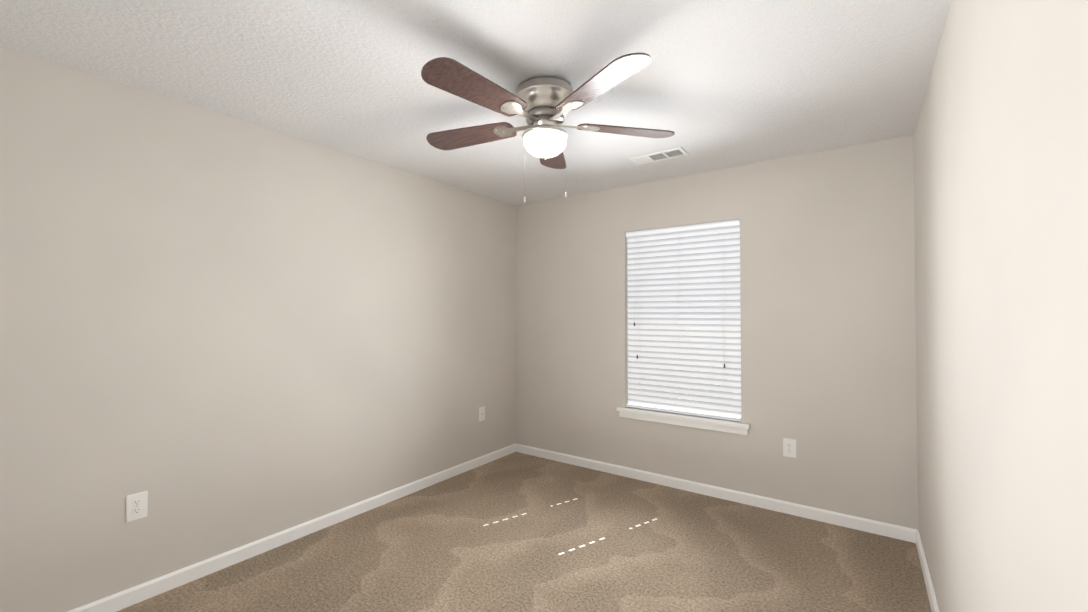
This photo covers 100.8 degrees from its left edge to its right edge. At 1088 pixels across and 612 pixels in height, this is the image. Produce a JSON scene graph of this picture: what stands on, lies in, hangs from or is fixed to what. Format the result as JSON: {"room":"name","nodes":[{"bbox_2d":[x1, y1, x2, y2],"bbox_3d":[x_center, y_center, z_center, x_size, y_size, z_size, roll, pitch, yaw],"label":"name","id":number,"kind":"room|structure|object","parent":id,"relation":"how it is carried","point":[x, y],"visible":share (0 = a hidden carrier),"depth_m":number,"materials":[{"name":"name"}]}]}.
{"room":"empty bedroom","nodes":[
{"label":"empty bedroom","id":0,"kind":"room"},
{"bbox_2d":[0,46,515,611],"bbox_3d":[-1.596,0.191,2.758,0.120,2.460,4.610,-1,-1,35],"label":"wall","id":1,"kind":"structure","parent":0,"point":[220,334],"depth_m":2.38,"materials":[{"name":"beige paint"}]},
{"bbox_2d":[126,491,147,521],"bbox_3d":[-1.943,0.957,2.146,0.008,0.124,0.079,-1,-1,35],"label":"electrical outlet","id":2,"kind":"object","parent":1,"relation":"attached to","point":[136,506],"visible":1,"depth_m":2.14,"materials":[{"name":"white plastic"}]},
{"bbox_2d":[67,443,515,611],"bbox_3d":[-1.541,1.381,2.701,0.014,0.078,4.370,-1,-1,35],"label":"baseboard","id":3,"kind":"structure","parent":1,"relation":"attached to","point":[118,601],"depth_m":2.59,"materials":[{"name":"white wood"}]},
{"bbox_2d":[479,406,484,420],"bbox_3d":[-0.561,0.982,4.090,0.015,0.124,0.079,-1,-1,35],"label":"electrical outlet","id":4,"kind":"object","parent":1,"relation":"attached to","point":[481,413],"visible":1,"depth_m":4.09,"materials":[{"name":"white plastic"}]},
{"bbox_2d":[0,0,951,204],"bbox_3d":[-0.282,-1.103,1.848,3.340,0.100,4.610,-1,-1,35],"label":"ceiling","id":5,"kind":"structure","parent":0,"point":[717,84],"depth_m":1.98,"materials":[{"name":"paint"}]},
{"bbox_2d":[421,53,674,202],"bbox_3d":[-0.032,-0.772,2.154,1.293,0.554,1.272,-1,-1,35],"label":"ceiling fan","id":6,"kind":"object","parent":5,"relation":"hanging from","point":[543,105],"visible":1,"depth_m":2.06,"materials":[{"name":"brown wood"}]},
{"bbox_2d":[628,147,688,164],"bbox_3d":[0.785,-1.028,3.095,0.370,0.011,0.160,-1,-1,35],"label":"ceiling vent","id":7,"kind":"object","parent":5,"relation":"in","point":[660,155],"visible":0.98,"depth_m":3.08,"materials":[{"name":"white metal"}]},
{"bbox_2d":[116,452,931,611],"bbox_3d":[-0.282,1.456,1.808,3.340,0.100,4.610,-1,-1,35],"label":"floor","id":8,"kind":"structure","parent":0,"point":[516,532],"depth_m":2.51,"materials":[{"name":"carpet"}]},
{"bbox_2d":[516,135,917,529],"bbox_3d":[1.015,0.205,3.660,3.100,2.460,0.120,-1,-1,35],"label":"wall","id":9,"kind":"structure","parent":0,"point":[828,314],"depth_m":3.16,"materials":[{"name":"beige paint"}]},
{"bbox_2d":[617,219,749,434],"bbox_3d":[1.085,0.150,3.587,1.040,1.572,0.160,-1,-1,35],"label":"window","id":10,"kind":"structure","parent":9,"relation":"in","point":[683,291],"depth_m":3.55,"materials":[{"name":"white plastic"}]},
{"bbox_2d":[516,444,916,542],"bbox_3d":[0.977,1.395,3.586,3.100,0.078,0.014,-1,-1,35],"label":"baseboard","id":11,"kind":"structure","parent":9,"relation":"attached to","point":[864,524],"depth_m":3.26,"materials":[{"name":"white wood"}]},
{"bbox_2d":[783,438,795,457],"bbox_3d":[1.688,0.976,3.093,0.079,0.124,0.008,-1,-1,35],"label":"electrical outlet","id":12,"kind":"object","parent":9,"relation":"attached to","point":[789,447],"visible":1,"depth_m":3.09,"materials":[{"name":"white plastic"}]},
{"bbox_2d":[913,0,1087,611],"bbox_3d":[1.032,0.162,0.898,0.120,2.460,4.610,-1,-1,35],"label":"wall","id":13,"kind":"structure","parent":0,"point":[1000,141],"depth_m":1.01,"materials":[{"name":"beige paint"}]},
{"bbox_2d":[916,530,939,611],"bbox_3d":[0.977,1.353,0.918,0.014,0.078,4.370,-1,-1,35],"label":"baseboard","id":14,"kind":"structure","parent":13,"relation":"attached to","point":[929,586],"depth_m":2.26,"materials":[{"name":"white wood"}]}
]}

